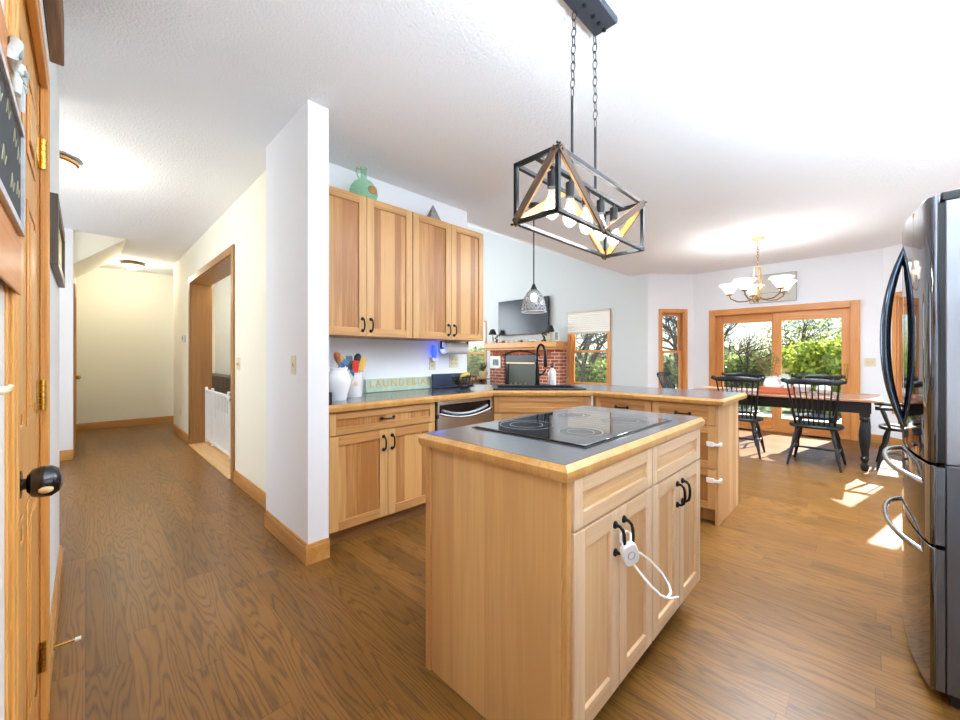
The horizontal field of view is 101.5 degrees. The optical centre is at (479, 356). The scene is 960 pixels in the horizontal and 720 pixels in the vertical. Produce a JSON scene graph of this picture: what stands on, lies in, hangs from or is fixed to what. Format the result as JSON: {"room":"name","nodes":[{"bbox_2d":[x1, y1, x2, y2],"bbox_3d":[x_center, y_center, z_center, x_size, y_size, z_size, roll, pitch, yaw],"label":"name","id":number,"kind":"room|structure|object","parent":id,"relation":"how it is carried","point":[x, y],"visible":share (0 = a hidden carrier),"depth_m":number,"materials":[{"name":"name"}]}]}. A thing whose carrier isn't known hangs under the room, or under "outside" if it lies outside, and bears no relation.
{"room":"kitchen","nodes":[
{"label":"kitchen","id":0,"kind":"room"},
{"bbox_2d":[29,0,58,719],"bbox_3d":[-0.879,-0.145,0.641,4.550,2.720,0.120,0,0,45],"label":"wall","id":1,"kind":"structure","parent":0,"point":[54,91],"depth_m":1.85,"materials":[{"name":"white paint"}]},
{"bbox_2d":[4,0,62,719],"bbox_3d":[-1.172,0.122,0.981,0.985,2.185,0.190,0,0,45],"label":"door","id":2,"kind":"structure","parent":1,"relation":"in","point":[26,659],"depth_m":1.03,"materials":[{"name":"brown wood"}]},
{"bbox_2d":[0,0,13,719],"bbox_3d":[-0.480,0.185,0.352,0.878,2.040,0.030,0,0,45],"label":"door","id":3,"kind":"structure","parent":2,"relation":"attached to","point":[8,388],"depth_m":0.63,"materials":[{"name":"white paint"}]},
{"bbox_2d":[0,1,20,294],"bbox_3d":[-0.621,-0.297,0.500,0.585,0.375,0.004,0,0,45],"label":"board","id":4,"kind":"object","parent":3,"relation":"attached to","point":[10,240],"visible":0.45,"depth_m":0.58,"materials":[{"name":"brown wood"}]},
{"bbox_2d":[0,42,24,236],"bbox_3d":[-0.677,-0.301,0.564,0.355,0.182,0.007,0,0,45],"label":"sign","id":5,"kind":"object","parent":4,"relation":"attached to","point":[12,133],"visible":1,"depth_m":0.59,"materials":[{"name":"grey wood"}]},
{"bbox_2d":[7,36,29,112],"bbox_3d":[-0.730,-0.438,0.620,0.112,0.080,0.020,0,0,45],"label":"ribbon bow","id":6,"kind":"object","parent":5,"relation":"attached to","point":[19,76],"visible":0.91,"depth_m":0.60,"materials":[{"name":"white"}]},
{"bbox_2d":[43,0,63,65],"bbox_3d":[-1.357,-1.345,1.230,1.260,0.200,0.042,0,0,45],"label":"shelf","id":7,"kind":"object","parent":1,"relation":"attached to","point":[53,9],"visible":1,"depth_m":1.51,"materials":[{"name":"brown wood"}]},
{"bbox_2d":[50,545,62,688],"bbox_3d":[-1.973,1.157,1.824,1.330,0.115,0.016,0,0,45],"label":"baseboard","id":8,"kind":"structure","parent":1,"relation":"attached to","point":[54,611],"depth_m":1.78,"materials":[{"name":"brown wood"}]},
{"bbox_2d":[50,192,64,287],"bbox_3d":[-2.065,-0.535,1.923,0.800,0.300,0.025,0,0,45],"label":"picture frame","id":9,"kind":"object","parent":1,"relation":"attached to","point":[57,234],"visible":0.97,"depth_m":1.66,"materials":[{"name":"brown wood"}]},
{"bbox_2d":[53,636,80,650],"bbox_3d":[-1.683,1.165,1.598,0.026,0.026,0.084,0,0,45],"label":"door stop","id":10,"kind":"object","parent":1,"relation":"attached to","point":[78,638],"visible":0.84,"depth_m":1.60,"materials":[{"name":"gold metal"}]},
{"bbox_2d":[59,228,72,450],"bbox_3d":[-4.936,-0.145,4.623,0.120,2.720,0.200,0,0,45],"label":"wall","id":11,"kind":"structure","parent":0,"point":[65,294],"depth_m":4.61,"materials":[{"name":"white paint"}]},
{"bbox_2d":[59,449,72,460],"bbox_3d":[-4.888,1.157,4.575,0.016,0.115,0.200,0,0,45],"label":"baseboard","id":12,"kind":"structure","parent":11,"relation":"attached to","point":[65,454],"depth_m":4.60,"materials":[{"name":"brown wood"}]},
{"bbox_2d":[73,267,75,284],"bbox_3d":[-5.830,-0.145,5.568,2.480,2.720,0.120,0,0,45],"label":"wall","id":13,"kind":"structure","parent":0,"point":[74,279],"depth_m":4.83,"materials":[{"name":"beige paint"}]},
{"bbox_2d":[73,284,80,455],"bbox_3d":[-5.310,0.160,5.141,0.940,2.110,0.117,0,0,45],"label":"door","id":14,"kind":"structure","parent":13,"relation":"in","point":[75,377],"depth_m":4.81,"materials":[{"name":"brown wood"}]},
{"bbox_2d":[73,231,125,278],"bbox_3d":[-5.143,-1.304,5.301,1.270,0.398,0.470,0,0,45],"label":"ceiling","id":15,"kind":"structure","parent":0,"point":[90,251],"depth_m":4.88,"materials":[{"name":"beige paint"}]},
{"bbox_2d":[76,267,214,423],"bbox_3d":[-6.674,-0.145,6.421,0.120,2.720,4.100,0,0,45],"label":"wall","id":16,"kind":"structure","parent":0,"point":[125,318],"depth_m":6.83,"materials":[{"name":"beige paint"}]},
{"bbox_2d":[76,416,173,430],"bbox_3d":[-6.087,1.157,6.915,0.016,0.115,1.430,0,0,45],"label":"baseboard","id":17,"kind":"structure","parent":16,"relation":"attached to","point":[153,420],"depth_m":6.81,"materials":[{"name":"brown wood"}]},
{"bbox_2d":[188,442,230,478],"bbox_3d":[-3.144,1.209,4.724,2.140,0.012,0.270,0,0,45],"label":"floor","id":18,"kind":"structure","parent":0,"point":[217,458],"depth_m":4.72,"materials":[{"name":"brown wood"}]},
{"bbox_2d":[174,171,265,491],"bbox_3d":[-3.169,-0.145,4.763,5.070,2.720,0.230,0,0,45],"label":"wall","id":19,"kind":"structure","parent":0,"point":[243,225],"depth_m":3.60,"materials":[{"name":"beige paint"}]},
{"bbox_2d":[188,244,234,480],"bbox_3d":[-3.138,0.060,4.731,2.340,2.310,0.264,0,0,45],"label":"trim","id":20,"kind":"structure","parent":19,"relation":"attached to","point":[200,283],"depth_m":5.43,"materials":[{"name":"brown wood"}]},
{"bbox_2d":[205,387,230,458],"bbox_3d":[-3.098,0.805,4.770,2.110,0.780,0.040,0,0,45],"label":"baby gate","id":21,"kind":"object","parent":19,"relation":"attached to","point":[215,402],"visible":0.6,"depth_m":4.98,"materials":[{"name":"white plastic"}]},
{"bbox_2d":[215,275,230,422],"bbox_3d":[-3.281,-1.585,5.487,6.210,5.600,0.640,0,0,45],"label":"wall","id":22,"kind":"structure","parent":0,"point":[223,287],"depth_m":7.32,"materials":[{"name":"white paint"}]},
{"bbox_2d":[266,100,328,543],"bbox_3d":[-1.232,-0.145,2.609,0.755,2.720,0.125,0,0,45],"label":"wall","id":23,"kind":"structure","parent":0,"point":[297,158],"depth_m":2.39,"materials":[{"name":"white paint"}]},
{"bbox_2d":[172,423,329,565],"bbox_3d":[-3.022,1.157,4.377,5.821,0.115,0.141,0,0,45],"label":"baseboard","id":24,"kind":"structure","parent":23,"relation":"attached to","point":[311,553],"depth_m":2.55,"materials":[{"name":"brown wood"}]},
{"bbox_2d":[291,356,295,374],"bbox_3d":[-1.167,0.053,2.446,0.075,0.118,0.014,0,0,45],"label":"light switch","id":25,"kind":"object","parent":23,"relation":"attached to","point":[293,358],"visible":1,"depth_m":2.44,"materials":[{"name":"beige plastic"}]},
{"bbox_2d":[329,163,466,392],"bbox_3d":[-0.796,-0.145,3.501,0.115,2.720,1.755,0,0,45],"label":"wall","id":26,"kind":"structure","parent":0,"point":[385,358],"depth_m":3.46,"materials":[{"name":"white paint"}]},
{"bbox_2d":[329,185,411,339],"bbox_3d":[-0.941,-0.666,3.010,0.366,1.038,0.823,0,0,45],"label":"upper cabinet","id":27,"kind":"object","parent":26,"relation":"attached to","point":[370,240],"visible":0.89,"depth_m":2.92,"materials":[{"name":"brown wood"}]},
{"bbox_2d":[430,345,437,360],"bbox_3d":[-0.436,-0.030,3.739,0.056,0.150,0.060,0,0,45],"label":"night light","id":28,"kind":"object","parent":26,"relation":"attached to","point":[434,347],"visible":1,"depth_m":3.72,"materials":[{"name":"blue plastic"}]},
{"bbox_2d":[394,212,482,341],"bbox_3d":[-0.357,-0.666,3.597,0.366,1.038,0.825,0,0,45],"label":"upper cabinet","id":29,"kind":"object","parent":26,"relation":"attached to","point":[447,258],"visible":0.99,"depth_m":3.46,"materials":[{"name":"brown wood"}]},
{"bbox_2d":[427,205,440,219],"bbox_3d":[-0.428,-1.287,3.584,0.120,0.200,0.170,0,0,45],"label":"ornament","id":30,"kind":"object","parent":29,"relation":"on","point":[432,213],"visible":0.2,"depth_m":3.56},
{"bbox_2d":[440,341,468,353],"bbox_3d":[-0.245,-0.086,3.811,0.110,0.121,0.350,0,0,45],"label":"paper towel holder","id":31,"kind":"object","parent":29,"relation":"attached to","point":[445,347],"visible":0.96,"depth_m":3.75,"materials":[{"name":"white"}]},
{"bbox_2d":[450,356,458,366],"bbox_3d":[-0.260,0.050,3.953,0.008,0.118,0.118,0,0,45],"label":"wall outlet","id":32,"kind":"object","parent":26,"relation":"attached to","point":[454,360],"visible":1,"depth_m":3.95,"materials":[{"name":"beige plastic"}]},
{"bbox_2d":[49,422,959,719],"bbox_3d":[-0.864,1.265,4.947,10.600,0.100,10.200,0,0,45],"label":"floor","id":33,"kind":"structure","parent":0,"point":[182,604],"depth_m":1.87,"materials":[{"name":"brown wood"}]},
{"bbox_2d":[329,402,434,544],"bbox_3d":[-0.839,0.779,2.920,0.634,0.872,0.850,0,0,45],"label":"base cabinet","id":34,"kind":"object","parent":33,"relation":"on","point":[377,460],"visible":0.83,"depth_m":2.68,"materials":[{"name":"brown wood"}]},
{"bbox_2d":[434,396,491,430],"bbox_3d":[-0.317,0.781,3.450,0.607,0.868,0.623,0,0,45],"label":"dishwasher","id":35,"kind":"object","parent":33,"relation":"on","point":[471,411],"visible":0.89,"depth_m":3.22,"materials":[{"name":"silver"}]},
{"bbox_2d":[484,341,566,384],"bbox_3d":[0.969,0.450,8.884,2.070,1.530,0.410,0,0,45],"label":"fireplace","id":36,"kind":"object","parent":33,"relation":"on","point":[518,359],"visible":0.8,"depth_m":8.77,"materials":[{"name":"red brick"}]},
{"bbox_2d":[490,356,500,368],"bbox_3d":[0.373,0.140,9.405,0.330,0.290,0.029,0,0,45],"label":"picture frame","id":37,"kind":"object","parent":36,"relation":"attached to","point":[495,361],"visible":1,"depth_m":9.41,"materials":[{"name":"white"}]},
{"bbox_2d":[505,355,535,383],"bbox_3d":[0.948,0.400,8.941,0.930,0.870,0.080,0,0,45],"label":"fireplace insert","id":38,"kind":"object","parent":36,"relation":"attached to","point":[519,369],"depth_m":8.94,"materials":[{"name":"black metal"}]},
{"bbox_2d":[492,396,592,420],"bbox_3d":[0.560,0.779,3.785,1.720,0.872,0.700,0,0,-2],"label":"base cabinet","id":39,"kind":"object","parent":33,"relation":"on","point":[503,407],"visible":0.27,"depth_m":3.48,"materials":[{"name":"brown wood"}]},
{"bbox_2d":[329,385,746,412],"bbox_3d":[0.379,0.324,3.432,3.616,0.046,1.712,0,0,-7],"label":"countertop","id":40,"kind":"structure","parent":39,"relation":"on","point":[371,400],"depth_m":3.19,"materials":[{"name":"grey laminate"}]},
{"bbox_2d":[329,359,354,400],"bbox_3d":[-0.970,0.158,2.715,0.164,0.284,0.180,0,0,32],"label":"ceramic pitcher","id":41,"kind":"object","parent":40,"relation":"on","point":[340,381],"visible":0.92,"depth_m":2.66,"materials":[{"name":"white"}]},
{"bbox_2d":[347,372,362,397],"bbox_3d":[-0.957,0.210,2.924,0.160,0.180,0.160,0,0,45],"label":"utensil crock","id":42,"kind":"object","parent":40,"relation":"on","point":[355,390],"visible":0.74,"depth_m":2.87,"materials":[{"name":"white ceramic"}]},
{"bbox_2d":[365,376,431,392],"bbox_3d":[-0.699,0.244,3.486,0.029,0.112,0.700,0,0,45],"label":"sign","id":43,"kind":"object","parent":40,"relation":"on","point":[406,383],"visible":0.98,"depth_m":3.45,"materials":[{"name":"green paint"}]},
{"bbox_2d":[431,373,473,388],"bbox_3d":[-0.253,0.233,3.832,0.080,0.135,0.499,0,0,45],"label":"tray","id":44,"kind":"object","parent":40,"relation":"on","point":[439,381],"visible":0.76,"depth_m":3.77,"materials":[{"name":"blue plastic"}]},
{"bbox_2d":[452,376,476,387],"bbox_3d":[-0.146,0.242,3.712,0.238,0.111,0.238,0,0,45],"label":"fruit bowl","id":45,"kind":"object","parent":40,"relation":"on","point":[468,381],"visible":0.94,"depth_m":3.64,"materials":[{"name":"brown metal"}]},
{"bbox_2d":[477,363,489,384],"bbox_3d":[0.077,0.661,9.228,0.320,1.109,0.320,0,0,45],"label":"potted plant","id":46,"kind":"object","parent":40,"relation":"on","point":[483,374],"visible":0.7,"depth_m":9.18,"materials":[{"name":"brown plant"}]},
{"bbox_2d":[491,384,585,389],"bbox_3d":[0.540,0.385,3.813,0.840,0.190,0.540,0,0,0],"label":"sink","id":47,"kind":"object","parent":40,"relation":"in","point":[494,386],"visible":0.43,"depth_m":3.96,"materials":[{"name":"black stone"}]},
{"bbox_2d":[548,362,555,384],"bbox_3d":[0.737,0.180,4.019,0.080,0.240,0.084,0,0,45],"label":"soap bottle","id":48,"kind":"object","parent":47,"relation":"on","point":[551,373],"visible":0.88,"depth_m":3.99,"materials":[{"name":"plastic"}]},
{"bbox_2d":[534,344,546,384],"bbox_3d":[0.625,0.079,3.982,0.177,0.422,0.104,0,0,45],"label":"faucet","id":49,"kind":"object","parent":40,"relation":"on","point":[537,380],"visible":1,"depth_m":4.00,"materials":[{"name":"black metal"}]},
{"bbox_2d":[426,428,699,719],"bbox_3d":[0.454,0.778,1.722,0.679,0.874,1.207,0,0,45],"label":"kitchen island","id":50,"kind":"object","parent":33,"relation":"on","point":[535,611],"visible":0.91,"depth_m":1.30,"materials":[{"name":"brown wood"}]},
{"bbox_2d":[418,406,704,482],"bbox_3d":[0.438,0.324,1.746,0.676,0.046,1.251,0,0,45],"label":"island countertop","id":51,"kind":"structure","parent":50,"relation":"on","point":[563,463],"depth_m":1.34,"materials":[{"name":"grey laminate"}]},
{"bbox_2d":[472,409,671,447],"bbox_3d":[0.433,0.296,1.748,0.536,0.008,0.786,0,0,45],"label":"cooktop","id":52,"kind":"object","parent":51,"relation":"in","point":[572,427],"visible":1,"depth_m":1.66,"materials":[{"name":"glass"}]},
{"bbox_2d":[619,530,678,599],"bbox_3d":[0.547,0.682,1.274,0.193,0.214,0.110,0,0,-22],"label":"lock","id":53,"kind":"object","parent":50,"relation":"hanging from","point":[629,552],"visible":1,"depth_m":1.26,"materials":[{"name":"white plastic"}]},
{"bbox_2d":[593,396,651,411],"bbox_3d":[1.377,0.779,3.507,0.520,0.872,0.643,0,0,45],"label":"base cabinet","id":54,"kind":"object","parent":33,"relation":"on","point":[607,402],"visible":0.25,"depth_m":3.28,"materials":[{"name":"brown wood"}]},
{"bbox_2d":[657,372,673,388],"bbox_3d":[2.964,0.727,5.823,0.594,0.982,0.667,0,0,45],"label":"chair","id":55,"kind":"object","parent":33,"relation":"on","point":[659,374],"visible":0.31,"depth_m":6.05,"materials":[{"name":"black paint"}]},
{"bbox_2d":[652,401,739,525],"bbox_3d":[1.766,0.779,3.184,0.478,0.872,0.733,0,0,45],"label":"base cabinet","id":56,"kind":"object","parent":33,"relation":"on","point":[717,501],"depth_m":2.89,"materials":[{"name":"brown wood"}]},
{"bbox_2d":[711,375,765,458],"bbox_3d":[3.256,0.727,4.917,0.554,0.982,0.584,0,0,41],"label":"chair","id":57,"kind":"object","parent":33,"relation":"on","point":[746,418],"visible":0.68,"depth_m":4.73,"materials":[{"name":"black paint"}]},
{"bbox_2d":[721,372,765,445],"bbox_3d":[3.761,0.727,5.676,0.554,0.982,0.584,0,0,42],"label":"chair","id":58,"kind":"object","parent":33,"relation":"on","point":[742,374],"visible":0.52,"depth_m":5.73,"materials":[{"name":"black paint"}]},
{"bbox_2d":[690,386,883,470],"bbox_3d":[3.792,0.834,4.994,1.860,0.762,0.970,0,0,45],"label":"dining table","id":59,"kind":"object","parent":33,"relation":"on","point":[859,403],"visible":0.52,"depth_m":4.40,"materials":[{"name":"brown wood"}]},
{"bbox_2d":[759,386,794,393],"bbox_3d":[3.725,0.415,4.926,0.326,0.075,0.356,0,0,45],"label":"wooden tray","id":60,"kind":"object","parent":59,"relation":"on","point":[776,390],"visible":0.68,"depth_m":4.80,"materials":[{"name":"brown wood"}]},
{"bbox_2d":[763,376,783,387],"bbox_3d":[3.665,0.342,4.922,0.192,0.190,0.169,0,0,21],"label":"ceramic jug","id":61,"kind":"object","parent":60,"relation":"on","point":[770,381],"visible":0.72,"depth_m":4.87,"materials":[{"name":"white"}]},
{"bbox_2d":[748,349,780,375],"bbox_3d":[3.623,0.114,5.010,0.388,0.448,0.281,0,0,-10],"label":"dried stems","id":62,"kind":"object","parent":61,"relation":"in","point":[767,371],"visible":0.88,"depth_m":4.97,"materials":[{"name":"brown"}]},
{"bbox_2d":[792,377,812,391],"bbox_3d":[4.084,0.354,4.975,0.203,0.196,0.202,0,0,45],"label":"pumpkin","id":63,"kind":"object","parent":59,"relation":"on","point":[802,386],"visible":0.38,"depth_m":4.91,"materials":[{"name":"grey ceramic"}]},
{"bbox_2d":[780,378,846,472],"bbox_3d":[3.741,0.727,4.378,0.584,0.982,0.554,0,0,-43],"label":"chair","id":64,"kind":"object","parent":33,"relation":"on","point":[834,427],"visible":1,"depth_m":4.28,"materials":[{"name":"black paint"}]},
{"bbox_2d":[791,374,844,449],"bbox_3d":[4.352,0.727,5.089,0.554,0.982,0.584,0,0,45],"label":"chair","id":65,"kind":"object","parent":33,"relation":"on","point":[807,376],"visible":0.37,"depth_m":5.12,"materials":[{"name":"black paint"}]},
{"bbox_2d":[874,402,901,469],"bbox_3d":[4.620,0.727,4.178,0.594,0.982,0.667,0,0,45],"label":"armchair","id":66,"kind":"object","parent":33,"relation":"on","point":[887,426],"visible":0.27,"depth_m":4.20,"materials":[{"name":"black paint"}]},
{"bbox_2d":[880,189,959,709],"bbox_3d":[2.115,0.320,1.486,0.844,1.790,0.910,0,0,45],"label":"refrigerator","id":67,"kind":"object","parent":33,"relation":"on","point":[929,256],"visible":1,"depth_m":1.38,"materials":[{"name":"grey"}]},
{"bbox_2d":[56,0,959,275],"bbox_3d":[-0.864,-1.555,4.947,10.600,0.100,10.200,0,0,45],"label":"ceiling","id":68,"kind":"structure","parent":0,"point":[789,123],"depth_m":2.42,"materials":[{"name":"white paint"}]},
{"bbox_2d":[59,152,79,172],"bbox_3d":[-3.212,-1.436,2.939,0.300,0.136,0.300,0,0,45],"label":"flush ceiling light","id":69,"kind":"object","parent":68,"relation":"attached to","point":[67,164],"visible":0.27,"depth_m":2.95,"materials":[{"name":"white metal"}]},
{"bbox_2d":[120,260,144,270],"bbox_3d":[-5.542,-1.436,6.269,0.300,0.136,0.300,0,0,45],"label":"flush ceiling light","id":70,"kind":"object","parent":68,"relation":"attached to","point":[133,265],"visible":1,"depth_m":6.19,"materials":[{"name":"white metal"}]},
{"bbox_2d":[521,202,546,313],"bbox_3d":[0.532,-0.971,3.884,0.256,1.068,0.257,0,0,45],"label":"pendant lamp","id":71,"kind":"object","parent":68,"relation":"hanging from","point":[533,291],"visible":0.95,"depth_m":3.85,"materials":[{"name":"black"}]},
{"bbox_2d":[510,0,646,259],"bbox_3d":[0.474,-1.010,1.750,0.231,0.988,0.776,0,0,45],"label":"chandelier","id":72,"kind":"object","parent":68,"relation":"hanging from","point":[597,16],"visible":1,"depth_m":1.66,"materials":[{"name":"black metal"}]},
{"bbox_2d":[547,167,554,208],"bbox_3d":[0.287,-0.651,1.562,0.059,0.212,0.060,0,0,45],"label":"bulb","id":73,"kind":"object","parent":72,"relation":"attached to","point":[550,174],"depth_m":1.55,"materials":[{"name":"beige"}]},
{"bbox_2d":[566,178,574,220],"bbox_3d":[0.380,-0.651,1.656,0.059,0.212,0.060,0,0,45],"label":"bulb","id":74,"kind":"object","parent":72,"relation":"attached to","point":[570,185],"depth_m":1.64,"materials":[{"name":"beige"}]},
{"bbox_2d":[582,188,590,227],"bbox_3d":[0.474,-0.651,1.750,0.059,0.212,0.060,0,0,45],"label":"bulb","id":75,"kind":"object","parent":72,"relation":"attached to","point":[588,189],"depth_m":1.74,"materials":[{"name":"beige"}]},
{"bbox_2d":[596,196,604,234],"bbox_3d":[0.567,-0.651,1.844,0.059,0.212,0.060,0,0,45],"label":"bulb","id":76,"kind":"object","parent":72,"relation":"attached to","point":[600,204],"depth_m":1.83,"materials":[{"name":"beige"}]},
{"bbox_2d":[610,204,617,240],"bbox_3d":[0.660,-0.651,1.938,0.059,0.212,0.060,0,0,45],"label":"bulb","id":77,"kind":"object","parent":72,"relation":"attached to","point":[614,209],"depth_m":1.93,"materials":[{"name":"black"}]},
{"bbox_2d":[719,236,797,302],"bbox_3d":[3.526,-1.095,4.952,0.843,0.820,0.818,0,0,-11],"label":"dining chandelier","id":78,"kind":"object","parent":68,"relation":"hanging from","point":[783,283],"visible":1,"depth_m":4.92,"materials":[{"name":"glass"}]},
{"bbox_2d":[467,222,617,272],"bbox_3d":[-1.156,-2.928,7.704,6.100,2.845,5.500,0,0,45],"label":"vault","id":79,"kind":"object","parent":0,"point":[468,224],"visible":0.07,"depth_m":6.76,"materials":[{"name":"white paint"}]},
{"bbox_2d":[467,226,647,404],"bbox_3d":[0.819,-1.585,9.450,6.440,5.600,0.160,0,0,45],"label":"wall","id":80,"kind":"structure","parent":0,"point":[570,284],"depth_m":8.31,"materials":[{"name":"grey paint"}]},
{"bbox_2d":[467,321,486,380],"bbox_3d":[-0.231,-0.120,10.464,1.240,1.550,0.160,0,0,45],"label":"window","id":81,"kind":"structure","parent":80,"relation":"in","point":[485,341],"depth_m":9.98,"materials":[{"name":"brown wood"}]},
{"bbox_2d":[498,296,548,335],"bbox_3d":[0.997,-0.915,9.097,1.470,0.820,0.088,0,0,45],"label":"television","id":82,"kind":"object","parent":80,"relation":"attached to","point":[511,321],"visible":0.89,"depth_m":9.12,"materials":[{"name":"black"}]},
{"bbox_2d":[568,310,610,384],"bbox_3d":[2.245,-0.120,8.005,0.960,1.550,0.160,0,0,45],"label":"window","id":83,"kind":"structure","parent":80,"relation":"in","point":[573,336],"depth_m":8.09,"materials":[{"name":"brown wood"}]},
{"bbox_2d":[567,308,609,333],"bbox_3d":[2.174,-0.700,7.934,0.960,0.470,0.040,0,0,45],"label":"window shade","id":84,"kind":"object","parent":83,"relation":"attached to","point":[596,320],"visible":1,"depth_m":7.91,"materials":[{"name":"white fabric"}]},
{"bbox_2d":[648,274,693,389],"bbox_3d":[3.473,-0.145,7.223,0.864,2.720,0.140,0,0,-4],"label":"wall","id":85,"kind":"structure","parent":0,"point":[665,291],"depth_m":7.15,"materials":[{"name":"white paint"}]},
{"bbox_2d":[659,309,687,388],"bbox_3d":[3.511,-0.045,7.215,0.540,1.640,0.160,0,0,-4],"label":"window","id":86,"kind":"structure","parent":85,"relation":"in","point":[682,314],"depth_m":7.15,"materials":[{"name":"brown wood"}]},
{"bbox_2d":[694,249,882,434],"bbox_3d":[4.824,-0.145,6.386,2.420,2.720,0.160,0,0,45],"label":"wall","id":87,"kind":"structure","parent":0,"point":[857,275],"depth_m":5.89,"materials":[{"name":"white paint"}]},
{"bbox_2d":[749,271,796,303],"bbox_3d":[4.726,-1.105,6.345,0.616,0.456,0.035,0,0,45],"label":"print","id":88,"kind":"object","parent":87,"relation":"attached to","point":[770,290],"visible":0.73,"depth_m":6.33,"materials":[{"name":"grey"}]},
{"bbox_2d":[709,300,859,440],"bbox_3d":[4.821,0.200,6.366,1.935,2.030,0.172,0,0,45],"label":"door","id":89,"kind":"structure","parent":87,"relation":"in","point":[848,311],"depth_m":6.19,"materials":[{"name":"brown wood"}]},
{"bbox_2d":[864,358,875,365],"bbox_3d":[5.528,0.080,5.563,0.118,0.118,0.014,0,0,45],"label":"light switch","id":90,"kind":"object","parent":87,"relation":"attached to","point":[867,361],"visible":1,"depth_m":5.56,"materials":[{"name":"beige plastic"}]},
{"bbox_2d":[871,434,901,445],"bbox_3d":[5.582,1.157,5.133,0.158,0.115,1.031,0,0,-6],"label":"baseboard","id":91,"kind":"structure","parent":87,"relation":"attached to","point":[893,441],"depth_m":5.38,"materials":[{"name":"brown wood"}]},
{"bbox_2d":[883,243,901,438],"bbox_3d":[5.668,-0.145,5.041,0.140,2.720,0.864,0,0,4],"label":"wall","id":92,"kind":"structure","parent":0,"point":[890,254],"depth_m":5.36,"materials":[{"name":"white paint"}]},
{"bbox_2d":[892,291,901,413],"bbox_3d":[5.659,-0.045,5.044,0.160,1.640,0.580,0,0,4],"label":"window","id":93,"kind":"structure","parent":92,"relation":"in","point":[894,310],"depth_m":5.26,"materials":[{"name":"brown wood"}]},
{"bbox_3d":[-3.798,1.213,5.875,4.730,0.004,0.660,0,0,45],"label":"floor","id":94,"kind":"structure","parent":0,"visible":0},
{"bbox_2d":[212,373,230,413],"bbox_3d":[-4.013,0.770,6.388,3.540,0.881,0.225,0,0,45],"label":"dresser","id":95,"kind":"object","parent":94,"relation":"on","point":[221,383],"visible":0.14,"depth_m":6.53,"materials":[{"name":"brown wood"}]},
{"label":"outside","id":96,"kind":"structure","parent":0,"visible":0},
{"bbox_2d":[470,369,840,417],"bbox_3d":[18.232,1.640,50.976,74.000,0.050,81.980,0,0,45],"label":"ground","id":97,"kind":"structure","parent":96,"point":[761,408],"depth_m":11.74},
{"bbox_2d":[467,345,483,376],"bbox_3d":[0.334,0.531,20.799,4.208,2.332,3.590,0,0,45],"label":"shrub","id":98,"kind":"object","parent":97,"relation":"on","point":[473,360],"visible":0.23,"depth_m":19.98,"materials":[{"name":"green plant"}]},
{"bbox_2d":[575,358,605,382],"bbox_3d":[4.737,0.855,16.918,2.795,1.688,3.606,0,0,6],"label":"shrub","id":99,"kind":"object","parent":97,"relation":"on","point":[596,373],"visible":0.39,"depth_m":15.83,"materials":[{"name":"green plant"}]},
{"bbox_2d":[575,333,606,381],"bbox_3d":[4.004,-0.289,15.610,3.830,3.867,2.651,0,0,45],"label":"bare tree","id":100,"kind":"object","parent":97,"relation":"on","point":[582,365],"visible":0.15,"depth_m":15.62,"materials":[{"name":"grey plant"}]},
{"bbox_2d":[576,333,605,371],"bbox_3d":[4.958,-0.124,17.109,2.674,3.498,2.769,0,0,12],"label":"bare tree","id":101,"kind":"object","parent":97,"relation":"on","point":[584,336],"visible":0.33,"depth_m":17.08,"materials":[{"name":"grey plant"}]},
{"bbox_2d":[467,343,792,366],"bbox_3d":[15.445,0.730,49.588,59.324,4.677,10.552,0,0,45],"label":"treeline","id":102,"kind":"object","parent":97,"relation":"on","point":[731,347],"visible":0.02,"depth_m":44.27,"materials":[{"name":"green plant"}]},
{"bbox_2d":[663,355,677,388],"bbox_3d":[7.954,0.800,16.721,2.188,1.884,3.046,0,0,45],"label":"shrub","id":103,"kind":"object","parent":97,"relation":"on","point":[669,365],"visible":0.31,"depth_m":15.80,"materials":[{"name":"green plant"}]},
{"bbox_2d":[663,316,736,386],"bbox_3d":[7.287,-0.278,14.140,3.143,3.808,2.797,0,0,23],"label":"bare tree","id":104,"kind":"object","parent":97,"relation":"on","point":[666,329],"visible":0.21,"depth_m":14.00,"materials":[{"name":"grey plant"}]},
{"bbox_2d":[724,323,768,360],"bbox_3d":[10.124,-0.341,16.388,3.391,3.920,2.703,0,0,-12],"label":"bare tree","id":105,"kind":"object","parent":97,"relation":"on","point":[735,324],"visible":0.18,"depth_m":15.85,"materials":[{"name":"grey plant"}]},
{"bbox_2d":[724,350,782,388],"bbox_3d":[10.068,0.747,14.766,2.701,2.014,2.723,0,0,45],"label":"shrub","id":106,"kind":"object","parent":97,"relation":"on","point":[735,365],"visible":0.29,"depth_m":14.22,"materials":[{"name":"green plant"}]},
{"bbox_2d":[724,331,803,387],"bbox_3d":[9.291,0.353,13.553,2.006,2.557,3.303,0,0,2],"label":"bare tree","id":107,"kind":"object","parent":97,"relation":"on","point":[748,342],"visible":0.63,"depth_m":13.09,"materials":[{"name":"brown plant"}]},
{"bbox_2d":[756,318,840,355],"bbox_3d":[11.951,-0.037,13.682,3.952,3.319,3.133,0,0,45],"label":"leafy tree","id":108,"kind":"object","parent":97,"relation":"on","point":[809,336],"visible":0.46,"depth_m":13.83,"materials":[{"name":"green plant"}]},
{"bbox_2d":[769,337,840,413],"bbox_3d":[9.501,0.577,11.026,2.306,2.216,2.715,0,0,45],"label":"shrub","id":109,"kind":"object","parent":97,"relation":"on","point":[810,358],"visible":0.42,"depth_m":10.50,"materials":[{"name":"green plant"}]},
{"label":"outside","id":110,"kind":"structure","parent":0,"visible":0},
{"bbox_2d":[739,412,840,422],"bbox_3d":[6.206,1.400,7.593,6.900,0.130,3.480,0,0,45],"label":"deck","id":111,"kind":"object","parent":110,"point":[787,416],"depth_m":8.88,"materials":[{"name":"wood"}]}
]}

